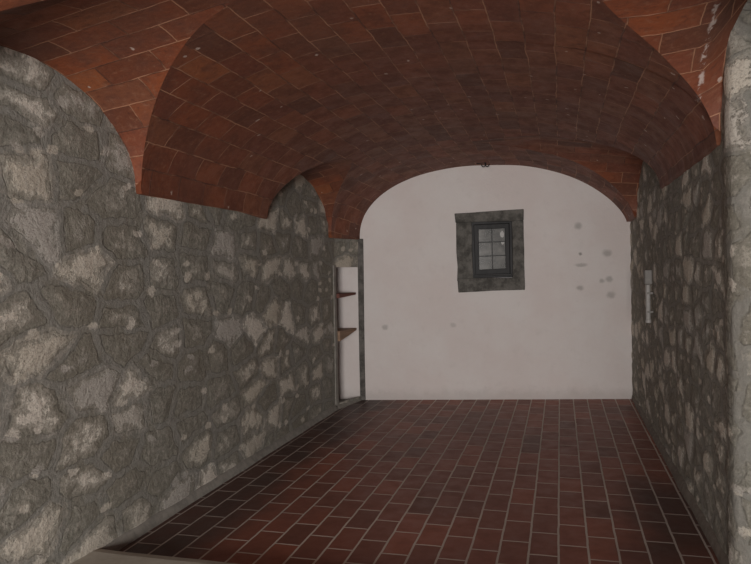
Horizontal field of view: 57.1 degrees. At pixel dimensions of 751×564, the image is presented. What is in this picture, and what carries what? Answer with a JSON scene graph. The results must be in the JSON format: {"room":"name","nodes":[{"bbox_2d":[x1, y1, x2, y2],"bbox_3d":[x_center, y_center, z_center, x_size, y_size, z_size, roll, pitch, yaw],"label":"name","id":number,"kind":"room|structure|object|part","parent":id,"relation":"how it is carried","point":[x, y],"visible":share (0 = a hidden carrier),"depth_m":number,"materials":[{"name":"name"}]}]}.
{"room":"vaulted cellar","nodes":[
{"label":"vaulted cellar","id":0,"kind":"room"},
{"bbox_2d":[0,46,359,563],"bbox_3d":[-1.419,0.034,3.952,0.135,2.950,8.900,-1,1,15],"label":"wall","id":1,"kind":"structure","parent":0,"point":[151,347],"depth_m":3.98,"materials":[{"name":"grey stone"}]},
{"bbox_2d":[101,405,337,550],"bbox_3d":[-1.001,1.440,5.709,0.096,0.084,4.150,-1,1,15],"label":"baseboard","id":2,"kind":"structure","parent":1,"relation":"attached to","point":[160,517],"depth_m":4.87,"materials":[{"name":"grey stone"}]},
{"bbox_2d":[333,265,338,405],"bbox_3d":[-0.516,0.602,7.796,0.162,1.596,0.086,-1,1,15],"label":"door frame","id":3,"kind":"structure","parent":1,"relation":"attached to","point":[334,266],"depth_m":7.76,"materials":[{"name":"grey stone"}]},
{"bbox_3d":[-0.535,0.593,8.086,0.610,1.660,0.499,-1,1,15],"label":"lining","id":4,"kind":"object","parent":1,"relation":"attached to","visible":0},
{"bbox_2d":[337,292,355,297],"bbox_3d":[-0.557,0.156,8.066,0.551,0.052,0.449,-1,1,15],"label":"niche shelf","id":5,"kind":"object","parent":4,"relation":"attached to","point":[339,295],"visible":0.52,"depth_m":7.93,"materials":[{"name":"brown wood"}]},
{"bbox_2d":[337,328,356,340],"bbox_3d":[-0.549,0.612,8.074,0.551,0.116,0.448,-1,1,15],"label":"niche shelf","id":6,"kind":"object","parent":4,"relation":"attached to","point":[342,333],"visible":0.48,"depth_m":7.94,"materials":[{"name":"brown wood"}]},
{"bbox_2d":[0,0,747,239],"bbox_3d":[0.605,-1.203,3.809,4.270,1.515,9.720,-1,1,15],"label":"ceiling","id":7,"kind":"structure","parent":0,"point":[222,104],"depth_m":4.10,"materials":[{"name":"brick"}]},
{"bbox_2d":[119,399,719,563],"bbox_3d":[0.456,1.475,3.948,4.900,0.001,9.800,-1,1,15],"label":"floor","id":8,"kind":"structure","parent":0,"point":[498,481],"depth_m":4.73,"materials":[{"name":"tile"}]},
{"bbox_2d":[71,549,235,563],"bbox_3d":[-0.050,1.470,3.104,3.260,0.078,0.624,-1,1,15],"label":"doorstep","id":9,"kind":"object","parent":8,"relation":"on","point":[98,556],"visible":0.97,"depth_m":3.59,"materials":[{"name":"stone"}]},
{"bbox_2d":[336,165,632,399],"bbox_3d":[1.094,-0.098,8.143,4.000,3.020,0.001,-1,1,4],"label":"wall","id":10,"kind":"structure","parent":0,"point":[566,335],"depth_m":8.13,"materials":[{"name":"white paint"}]},
{"bbox_2d":[336,399,360,409],"bbox_3d":[-0.535,1.417,8.021,0.645,0.060,0.649,-1,1,15],"label":"sill","id":11,"kind":"structure","parent":10,"relation":"attached to","point":[339,406],"depth_m":8.00,"materials":[{"name":"grey stone"}]},
{"bbox_2d":[357,239,365,399],"bbox_3d":[-0.165,0.449,8.267,0.080,1.938,0.095,-1,1,-1],"label":"door frame","id":12,"kind":"structure","parent":10,"relation":"attached to","point":[360,241],"depth_m":8.22,"materials":[{"name":"stone"}]},
{"bbox_2d":[455,209,524,292],"bbox_3d":[1.349,-0.364,8.148,0.811,0.973,0.154,-1,1,5],"label":"window","id":13,"kind":"structure","parent":10,"relation":"in","point":[488,259],"depth_m":8.11,"materials":[{"name":"grey stone"}]},
{"bbox_3d":[1.362,0.033,8.154,0.787,0.177,0.153,-1,1,5],"label":"sill","id":14,"kind":"part","parent":13,"relation":"part of","materials":[{"name":"grey stone"}]},
{"bbox_3d":[1.374,-0.388,8.169,0.480,0.675,0.095,-1,1,4],"label":"frame","id":15,"kind":"part","parent":13,"relation":"part of","materials":[{"name":"paint"}]},
{"bbox_3d":[1.381,-0.391,8.185,0.332,0.505,0.006,-1,1,4],"label":"pane","id":16,"kind":"part","parent":13,"relation":"part of","materials":[{"name":"clear glass"}]},
{"bbox_3d":[1.381,-0.085,8.130,0.438,0.024,0.042,-1,1,4],"label":"rail","id":17,"kind":"part","parent":13,"relation":"part of","materials":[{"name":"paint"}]},
{"bbox_2d":[630,0,750,563],"bbox_3d":[2.790,-0.445,5.586,0.928,3.700,5.250,-1,1,15],"label":"wall","id":18,"kind":"structure","parent":0,"point":[691,365],"depth_m":3.92,"materials":[{"name":"grey stone"}]},
{"bbox_2d":[643,270,652,322],"bbox_3d":[2.469,0.130,6.238,0.072,0.480,0.110,-1,1,15],"label":"conduit","id":19,"kind":"object","parent":18,"relation":"attached to","point":[647,274],"visible":1,"depth_m":6.22,"materials":[{"name":"grey plastic"}]},
{"bbox_2d":[631,395,728,563],"bbox_3d":[2.396,1.377,5.721,0.086,0.086,4.750,-1,1,15],"label":"baseboard","id":20,"kind":"structure","parent":18,"relation":"attached to","point":[681,484],"depth_m":4.55,"materials":[{"name":"grey stone"}]}
]}

